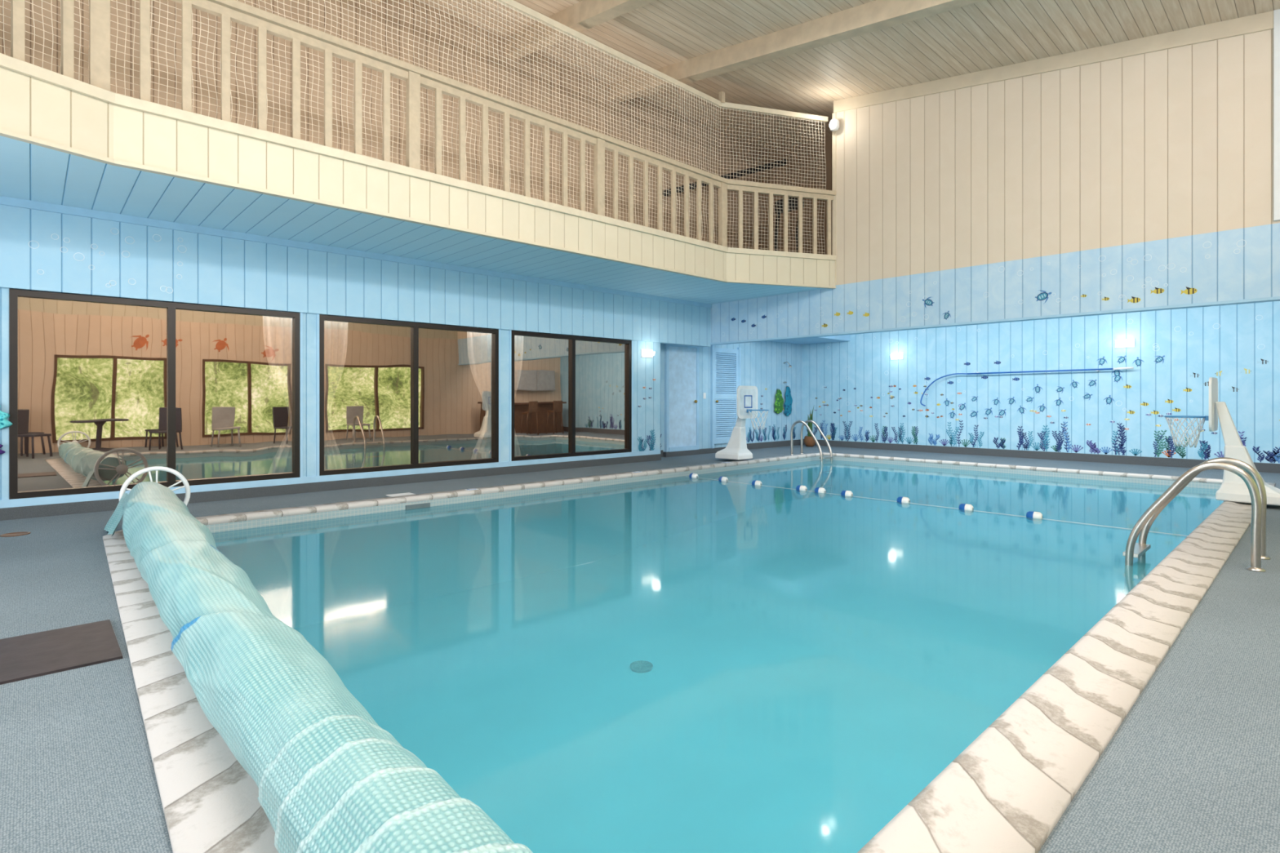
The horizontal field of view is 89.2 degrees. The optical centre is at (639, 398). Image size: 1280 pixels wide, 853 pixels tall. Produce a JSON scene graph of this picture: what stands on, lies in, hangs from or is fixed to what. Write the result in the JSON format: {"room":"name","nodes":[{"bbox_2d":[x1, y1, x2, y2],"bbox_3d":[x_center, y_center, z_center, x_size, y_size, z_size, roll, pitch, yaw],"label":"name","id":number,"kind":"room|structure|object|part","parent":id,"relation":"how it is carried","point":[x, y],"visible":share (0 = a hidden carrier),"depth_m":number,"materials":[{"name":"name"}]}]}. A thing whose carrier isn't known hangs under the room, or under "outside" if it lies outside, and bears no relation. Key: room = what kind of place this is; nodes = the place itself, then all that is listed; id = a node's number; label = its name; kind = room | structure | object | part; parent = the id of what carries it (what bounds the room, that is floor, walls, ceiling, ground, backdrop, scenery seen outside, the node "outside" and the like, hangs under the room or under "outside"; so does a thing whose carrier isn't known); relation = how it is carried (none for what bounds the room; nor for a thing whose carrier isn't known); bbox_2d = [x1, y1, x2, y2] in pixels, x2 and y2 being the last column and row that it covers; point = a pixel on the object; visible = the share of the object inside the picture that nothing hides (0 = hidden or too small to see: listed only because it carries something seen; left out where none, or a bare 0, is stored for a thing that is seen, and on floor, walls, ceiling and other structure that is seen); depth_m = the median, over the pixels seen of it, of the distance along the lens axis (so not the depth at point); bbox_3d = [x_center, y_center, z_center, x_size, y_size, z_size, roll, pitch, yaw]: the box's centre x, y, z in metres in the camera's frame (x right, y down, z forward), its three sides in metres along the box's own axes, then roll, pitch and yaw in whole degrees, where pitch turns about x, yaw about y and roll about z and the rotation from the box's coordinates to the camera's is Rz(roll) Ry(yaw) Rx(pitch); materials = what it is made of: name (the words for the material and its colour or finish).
{"room":"indoor swimming pool","nodes":[
{"label":"indoor swimming pool","id":0,"kind":"room"},
{"bbox_2d":[0,444,5,454],"bbox_3d":[-6.371,0.455,6.288,0.320,0.236,0.113,0,0,-43],"label":"starfish decoration","id":1,"kind":"object","parent":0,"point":[2,451],"visible":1,"depth_m":6.37,"materials":[{"name":"paint"}]},
{"bbox_2d":[0,405,12,429],"bbox_3d":[-6.342,0.158,6.315,0.340,0.304,0.113,0,0,-43],"label":"starfish decoration","id":2,"kind":"object","parent":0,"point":[4,423],"visible":1,"depth_m":6.37,"materials":[{"name":"paint"}]},
{"bbox_2d":[0,204,711,346],"bbox_3d":[-3.478,-1.540,9.153,13.460,0.880,0.193,0,0,-43],"label":"wall","id":3,"kind":"structure","parent":0,"point":[41,251],"depth_m":8.18,"materials":[{"name":"blue paint"}]},
{"bbox_2d":[0,287,660,508],"bbox_3d":[-4.171,0.035,8.824,12.000,2.330,0.625,0,0,-43],"label":"wall","id":4,"kind":"structure","parent":3,"relation":"in","point":[646,371],"depth_m":8.41,"materials":[{"name":"blue paint"}]},
{"bbox_2d":[8,288,300,499],"bbox_3d":[-5.330,-0.045,7.389,2.655,2.090,0.110,0,0,-43],"label":"window","id":5,"kind":"structure","parent":4,"relation":"attached to","point":[103,391],"depth_m":7.22,"materials":[{"name":"clear glass"}]},
{"bbox_3d":[-5.807,-0.045,6.941,1.226,1.970,0.001,0,0,-43],"label":"glass pane","id":6,"kind":"part","parent":5,"relation":"part of","materials":[{"name":"clear glass"}]},
{"bbox_3d":[-4.868,-0.045,7.843,1.239,1.970,0.001,0,0,-43],"label":"glass pane","id":7,"kind":"part","parent":5,"relation":"part of","materials":[{"name":"clear glass"}]},
{"bbox_2d":[0,453,661,520],"bbox_3d":[-3.968,1.140,8.593,11.980,0.120,0.040,0,0,-43],"label":"baseboard","id":8,"kind":"structure","parent":4,"relation":"attached to","point":[64,508],"depth_m":8.36,"materials":[{"name":"rubber"}]},
{"bbox_2d":[319,315,498,475],"bbox_3d":[-3.229,-0.045,9.362,2.650,2.090,0.110,0,0,-43],"label":"window","id":9,"kind":"structure","parent":4,"relation":"attached to","point":[394,395],"depth_m":9.22,"materials":[{"name":"clear glass"}]},
{"bbox_3d":[-3.712,-0.045,8.909,1.205,1.970,0.001,0,0,-43],"label":"glass pane","id":10,"kind":"part","parent":9,"relation":"part of","materials":[{"name":"clear glass"}]},
{"bbox_3d":[-2.775,-0.045,9.809,1.255,1.970,0.001,0,0,-43],"label":"glass pane","id":11,"kind":"part","parent":9,"relation":"part of","materials":[{"name":"clear glass"}]},
{"bbox_2d":[511,330,631,461],"bbox_3d":[-1.144,-0.045,11.320,2.610,2.090,0.110,0,0,-43],"label":"window","id":12,"kind":"structure","parent":4,"relation":"attached to","point":[571,395],"depth_m":11.23,"materials":[{"name":"clear glass"}]},
{"bbox_3d":[-1.631,-0.045,10.863,1.155,1.970,0.001,0,0,-43],"label":"glass pane","id":13,"kind":"part","parent":12,"relation":"part of","materials":[{"name":"clear glass"}]},
{"bbox_3d":[-0.708,-0.045,11.750,1.265,1.970,0.001,0,0,-43],"label":"glass pane","id":14,"kind":"part","parent":12,"relation":"part of","materials":[{"name":"clear glass"}]},
{"bbox_2d":[637,378,655,451],"bbox_3d":[0.128,0.317,12.460,0.493,1.445,0.004,0,0,-43],"label":"painting","id":15,"kind":"object","parent":4,"relation":"attached to","point":[646,387],"depth_m":12.46,"materials":[{"name":"blue paint"}]},
{"bbox_2d":[640,348,655,357],"bbox_3d":[0.171,-0.870,12.425,0.300,0.160,0.120,0,0,-43],"label":"wall sconce","id":16,"kind":"object","parent":4,"relation":"attached to","point":[644,353],"visible":1,"depth_m":12.39,"materials":[{"name":"white glass"}]},
{"bbox_3d":[0.176,-0.870,12.419,0.280,0.100,0.105,0,0,-43],"label":"lamp shade","id":17,"kind":"part","parent":16,"relation":"part of","materials":[{"name":"white glass"}]},
{"bbox_2d":[0,195,711,308],"bbox_3d":[-3.404,-1.950,9.074,13.460,0.080,0.030,0,0,-43],"label":"trim","id":18,"kind":"structure","parent":3,"relation":"attached to","point":[12,202],"depth_m":8.15,"materials":[{"name":"blue paint"}]},
{"bbox_2d":[0,0,761,249],"bbox_3d":[-2.786,-4.040,9.833,15.400,4.120,0.150,0,0,-43],"label":"wall","id":19,"kind":"structure","parent":0,"point":[28,6],"depth_m":9.29,"materials":[{"name":"beige wood"}]},
{"bbox_2d":[662,159,787,196],"bbox_3d":[1.756,-4.475,13.104,2.771,1.063,0.120,0,0,-19],"label":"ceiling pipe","id":20,"kind":"object","parent":19,"relation":"attached to","point":[780,162],"visible":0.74,"depth_m":13.19,"materials":[{"name":"black metal"}]},
{"bbox_2d":[0,135,825,304],"bbox_3d":[-2.364,-2.045,7.966,13.460,0.110,3.150,0,0,-43],"label":"ceiling","id":21,"kind":"structure","parent":0,"point":[28,171],"depth_m":7.39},
{"bbox_2d":[0,444,1279,852],"bbox_3d":[1.663,1.350,6.775,17.700,0.300,11.600,0,0,-43],"label":"floor","id":22,"kind":"structure","parent":0,"point":[1193,766],"depth_m":2.43,"materials":[{"name":"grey carpet"}]},
{"bbox_2d":[0,531,31,537],"bbox_3d":[-5.515,1.196,5.727,0.200,0.008,0.200,0,0,-43],"label":"drain","id":23,"kind":"object","parent":22,"relation":"on","point":[23,533],"visible":1,"depth_m":5.73,"materials":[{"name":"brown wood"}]},
{"bbox_2d":[0,619,122,684],"bbox_3d":[-3.792,1.194,2.146,3.210,0.012,0.680,0,0,-43],"label":"runner mat","id":24,"kind":"object","parent":22,"relation":"on","point":[23,657],"visible":1,"depth_m":3.06,"materials":[{"name":"rubber"}]},
{"bbox_2d":[102,452,1275,852],"bbox_3d":[1.790,1.773,7.531,12.480,1.254,7.470,0,0,-43],"label":"swimming pool","id":25,"kind":"object","parent":22,"relation":"in","point":[732,667],"visible":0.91,"depth_m":6.00,"materials":[{"name":"liquid"}]},
{"bbox_2d":[103,466,533,852],"bbox_3d":[-2.200,0.900,3.368,0.646,0.538,7.146,0,0,-42],"label":"reel","id":26,"kind":"object","parent":25,"relation":"on","point":[329,779],"visible":1,"depth_m":1.86,"materials":[{"name":"teal plastic"}]},
{"bbox_3d":[-2.949,1.194,8.034,0.300,0.012,0.250,0,0,-43],"label":"skimmer lid","id":27,"kind":"part","parent":25,"relation":"part of","materials":[{"name":"white plastic"}]},
{"bbox_2d":[789,419,833,498],"bbox_3d":[3.618,1.328,13.707,0.480,1.747,0.810,0,0,-43],"label":"pool ladder","id":28,"kind":"object","parent":25,"relation":"attached to","point":[803,423],"visible":0.96,"depth_m":13.56,"materials":[{"name":"metal"}]},
{"bbox_2d":[685,473,1187,536],"bbox_3d":[3.008,1.285,8.483,0.104,0.104,6.550,0,0,-43],"label":"lane rope","id":29,"kind":"object","parent":25,"relation":"on","point":[965,508],"visible":0.99,"depth_m":8.12,"materials":[{"name":"white plastic"}]},
{"bbox_2d":[1122,457,1270,596],"bbox_3d":[4.249,1.328,4.971,0.600,1.747,0.810,0,0,-43],"label":"pool ladder","id":30,"kind":"object","parent":25,"relation":"attached to","point":[1251,477],"visible":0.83,"depth_m":4.88,"materials":[{"name":"metal"}]},
{"bbox_2d":[715,385,768,460],"bbox_3d":[1.991,0.455,12.371,0.620,1.400,1.049,0,0,-43],"label":"basketball hoop","id":31,"kind":"object","parent":22,"relation":"on","point":[747,396],"visible":1,"depth_m":12.35,"materials":[{"name":"white plastic"}]},
{"bbox_3d":[2.050,0.065,12.308,0.500,0.500,0.003,0,0,-43],"label":"backboard panel","id":32,"kind":"part","parent":31,"relation":"part of","materials":[{"name":"white plastic"}]},
{"bbox_2d":[804,407,815,446],"bbox_3d":[4.261,0.679,16.279,0.300,1.042,0.300,0,0,-43],"label":"potted plant","id":33,"kind":"object","parent":22,"relation":"on","point":[809,441],"visible":0.8,"depth_m":16.22,"materials":[{"name":"green plant"}]},
{"bbox_3d":[4.261,1.070,16.279,0.300,0.260,0.300,0,0,-43],"label":"pot","id":34,"kind":"part","parent":33,"relation":"part of","materials":[{"name":"ceramic"}]},
{"bbox_2d":[1164,377,1279,506],"bbox_3d":[6.734,0.455,7.510,0.620,1.400,1.049,0,0,-43],"label":"basketball hoop","id":35,"kind":"object","parent":22,"relation":"on","point":[1233,488],"visible":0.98,"depth_m":7.39,"materials":[{"name":"white plastic"}]},
{"bbox_2d":[761,138,831,254],"bbox_3d":[3.812,-4.050,14.019,0.150,4.100,3.080,0,0,-43],"label":"wall","id":36,"kind":"structure","parent":0,"point":[827,158],"depth_m":14.21,"materials":[{"name":"beige wood"}]},
{"bbox_2d":[419,0,1279,150],"bbox_3d":[1.871,-5.004,6.627,18.200,1.864,11.500,0,0,-43],"label":"ceiling","id":37,"kind":"structure","parent":0,"point":[987,34],"depth_m":9.35,"materials":[{"name":"beige wood"}]},
{"bbox_2d":[504,0,656,60],"bbox_3d":[1.686,-4.787,6.385,0.200,1.929,11.000,0,0,-43],"label":"beam","id":38,"kind":"structure","parent":37,"relation":"attached to","point":[584,15],"depth_m":9.06,"materials":[{"name":"paint"}]},
{"bbox_2d":[609,0,986,102],"bbox_3d":[3.290,-4.787,7.891,0.200,1.929,11.000,0,0,-43],"label":"beam","id":39,"kind":"structure","parent":37,"relation":"attached to","point":[877,15],"depth_m":8.97,"materials":[{"name":"paint"}]},
{"bbox_2d":[711,29,1279,342],"bbox_3d":[5.230,-3.430,9.816,0.157,4.540,11.150,0,0,-43],"label":"wall","id":40,"kind":"structure","parent":0,"point":[1176,142],"depth_m":9.08,"materials":[{"name":"beige wood"}]},
{"bbox_2d":[831,111,836,284],"bbox_3d":[3.524,-3.575,11.630,0.180,3.050,0.070,0,0,-43],"label":"trim","id":41,"kind":"structure","parent":40,"relation":"attached to","point":[833,114],"depth_m":11.56,"materials":[{"name":"paint"}]},
{"bbox_2d":[829,118,839,131],"bbox_3d":[3.433,-4.830,11.455,0.232,0.200,0.170,0,0,-43],"label":"light","id":42,"kind":"object","parent":40,"relation":"attached to","point":[833,123],"visible":1,"depth_m":11.38,"materials":[{"name":"white glass"}]},
{"bbox_2d":[710,296,1279,345],"bbox_3d":[5.297,-1.157,9.748,0.172,0.035,10.960,0,0,-43],"label":"trim","id":43,"kind":"structure","parent":40,"relation":"attached to","point":[1276,298],"depth_m":9.26,"materials":[{"name":"blue paint"}]},
{"bbox_2d":[833,10,1273,112],"bbox_3d":[6.221,-4.609,8.633,0.030,1.412,8.070,0,0,-43],"label":"trim","id":44,"kind":"structure","parent":40,"relation":"attached to","point":[1264,21],"depth_m":8.87,"materials":[{"name":"paint"}]},
{"bbox_2d":[1273,8,1279,221],"bbox_3d":[7.343,-3.425,7.431,0.040,2.750,0.120,0,0,-43],"label":"trim","id":45,"kind":"structure","parent":40,"relation":"attached to","point":[1276,12],"depth_m":7.44,"materials":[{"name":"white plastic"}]},
{"bbox_2d":[802,301,1279,463],"bbox_3d":[8.167,-0.375,12.882,0.157,3.150,11.600,0,0,-43],"label":"wall","id":46,"kind":"structure","parent":0,"point":[855,392],"depth_m":12.71,"materials":[{"name":"blue paint"}]},
{"bbox_2d":[660,341,802,452],"bbox_3d":[2.120,-0.350,15.053,5.700,3.100,0.157,0,0,-43],"label":"wall","id":47,"kind":"structure","parent":46,"relation":"in","point":[763,367],"depth_m":15.74,"materials":[{"name":"blue paint"}]},
{"bbox_2d":[664,343,698,452],"bbox_3d":[0.918,-0.025,13.740,1.010,2.270,0.125,0,0,-43],"label":"door","id":48,"kind":"structure","parent":47,"relation":"attached to","point":[681,362],"depth_m":13.73,"materials":[{"name":"paint"}]},
{"bbox_2d":[710,345,741,448],"bbox_3d":[1.974,-0.040,14.742,1.020,2.300,0.110,0,0,-43],"label":"door","id":49,"kind":"structure","parent":47,"relation":"attached to","point":[716,399],"depth_m":14.71,"materials":[{"name":"blue paint"}]},
{"bbox_3d":[1.949,-0.066,14.768,0.720,1.919,0.038,0,0,-43],"label":"louver panel","id":50,"kind":"part","parent":49,"relation":"part of","materials":[{"name":"blue paint"}]},
{"bbox_2d":[660,387,795,447],"bbox_3d":[2.126,0.381,14.953,5.198,1.318,0.004,0,0,-43],"label":"painting","id":51,"kind":"object","parent":47,"relation":"attached to","point":[777,427],"depth_m":15.70,"materials":[{"name":"blue paint"}]},
{"bbox_2d":[660,439,800,457],"bbox_3d":[2.210,1.130,14.957,5.700,0.140,0.120,0,0,-43],"label":"baseboard","id":52,"kind":"structure","parent":47,"relation":"attached to","point":[795,442],"depth_m":14.57,"materials":[{"name":"rubber"}]},
{"bbox_2d":[773,388,783,413],"bbox_3d":[3.446,0.063,16.124,0.380,0.634,0.113,0,0,-43],"label":"wall decoration","id":53,"kind":"object","parent":47,"relation":"hanging from","point":[779,402],"visible":1,"depth_m":16.09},
{"bbox_2d":[783,385,792,416],"bbox_3d":[3.738,0.058,16.398,0.340,0.784,0.113,0,0,-43],"label":"wall decoration","id":54,"kind":"object","parent":47,"relation":"hanging from","point":[788,400],"visible":1,"depth_m":16.37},
{"bbox_2d":[771,334,849,344],"bbox_3d":[3.798,-1.660,15.604,2.500,0.480,1.350,0,0,-43],"label":"ceiling","id":55,"kind":"structure","parent":46,"relation":"attached to","point":[846,337],"depth_m":15.89,"materials":[{"name":"blue paint"}]},
{"bbox_2d":[890,352,903,359],"bbox_3d":[5.942,-0.990,15.059,0.120,0.160,0.300,0,0,-43],"label":"wall sconce","id":56,"kind":"object","parent":46,"relation":"attached to","point":[894,356],"visible":1,"depth_m":15.04,"materials":[{"name":"white glass"}]},
{"bbox_3d":[5.936,-0.990,15.054,0.105,0.100,0.280,0,0,-43],"label":"lamp shade","id":57,"kind":"part","parent":56,"relation":"part of","materials":[{"name":"white glass"}]},
{"bbox_2d":[920,366,1133,406],"bbox_3d":[7.655,-0.204,13.198,0.150,0.750,3.863,0,0,-43],"label":"hook","id":58,"kind":"object","parent":46,"relation":"attached to","point":[1131,367],"visible":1,"depth_m":12.97,"materials":[{"name":"blue metal"}]},
{"bbox_2d":[803,439,1279,473],"bbox_3d":[8.151,1.125,12.765,0.040,0.150,11.450,0,0,-43],"label":"baseboard","id":59,"kind":"structure","parent":46,"relation":"attached to","point":[1140,460],"depth_m":12.88,"materials":[{"name":"rubber"}]},
{"bbox_2d":[1115,338,1134,348],"bbox_3d":[8.892,-1.020,11.917,0.120,0.160,0.300,0,0,-43],"label":"wall sconce","id":60,"kind":"object","parent":46,"relation":"attached to","point":[1123,343],"visible":1,"depth_m":11.91,"materials":[{"name":"white glass"}]},
{"bbox_3d":[8.887,-1.020,11.912,0.105,0.100,0.280,0,0,-43],"label":"lamp shade","id":61,"kind":"part","parent":60,"relation":"part of","materials":[{"name":"white glass"}]},
{"bbox_3d":[-1.693,-2.250,8.596,15.300,0.300,3.150,0,0,-43],"label":"floor","id":62,"kind":"structure","parent":0,"visible":0},
{"bbox_2d":[0,66,835,286],"bbox_3d":[-1.684,-2.235,7.247,13.498,0.490,1.228,0,0,-43],"label":"wall","id":63,"kind":"structure","parent":62,"relation":"attached to","point":[29,106],"depth_m":6.58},
{"bbox_2d":[0,128,835,288],"bbox_3d":[-1.669,-1.982,7.228,13.475,0.035,1.218,0,0,-43],"label":"trim","id":64,"kind":"structure","parent":63,"relation":"attached to","point":[9,134],"depth_m":6.54,"materials":[{"name":"paint"}]},
{"bbox_2d":[0,53,836,260],"bbox_3d":[-1.698,-2.502,7.270,13.565,0.085,1.356,0,0,-43],"label":"trim","id":65,"kind":"structure","parent":63,"relation":"on","point":[6,62],"depth_m":6.54,"materials":[{"name":"paint"}]},
{"bbox_2d":[10,0,835,254],"bbox_3d":[-1.686,-3.118,7.253,13.528,1.145,1.297,0,0,-43],"label":"balcony railing","id":66,"kind":"object","parent":65,"relation":"on","point":[265,22],"visible":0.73,"depth_m":7.19,"materials":[{"name":"paint"}]},
{"bbox_3d":[-4.492,-3.092,5.398,0.130,1.095,0.090,0,0,-43],"label":"post","id":67,"kind":"part","parent":66,"relation":"part of","materials":[{"name":"paint"}]},
{"bbox_3d":[-2.531,-3.092,7.240,0.130,1.095,0.090,0,0,-43],"label":"post","id":68,"kind":"part","parent":66,"relation":"part of","materials":[{"name":"paint"}]},
{"bbox_2d":[0,0,827,254],"bbox_3d":[-1.779,-3.890,7.315,13.437,2.660,1.209,0,0,-43],"label":"safety net","id":69,"kind":"object","parent":66,"relation":"attached to","point":[515,6],"visible":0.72,"depth_m":8.43,"materials":[{"name":"fabric"}]},
{"bbox_3d":[-1.771,-5.020,7.323,13.459,0.080,1.209,0,0,-43],"label":"rail","id":70,"kind":"part","parent":69,"relation":"part of","materials":[{"name":"metal"}]},
{"bbox_3d":[-1.692,-3.580,7.256,13.501,0.080,1.214,0,0,-43],"label":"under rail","id":71,"kind":"part","parent":66,"relation":"part of","materials":[{"name":"paint"}]},
{"bbox_3d":[-1.686,-3.655,7.253,13.528,0.070,1.297,0,0,-43],"label":"handrail","id":72,"kind":"part","parent":66,"relation":"part of","materials":[{"name":"paint"}]},
{"bbox_3d":[-0.569,-3.092,9.082,0.130,1.095,0.090,0,0,-43],"label":"post","id":73,"kind":"part","parent":66,"relation":"part of","materials":[{"name":"paint"}]},
{"bbox_3d":[1.393,-3.092,10.924,0.130,1.095,0.090,0,0,-43],"label":"post","id":74,"kind":"part","parent":66,"relation":"part of","materials":[{"name":"paint"}]},
{"bbox_2d":[773,196,804,252],"bbox_3d":[3.240,-3.175,13.057,1.200,1.550,0.600,0,0,-43],"label":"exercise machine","id":75,"kind":"object","parent":62,"relation":"on","point":[793,207],"visible":0.34,"depth_m":12.80,"materials":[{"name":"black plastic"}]}
]}

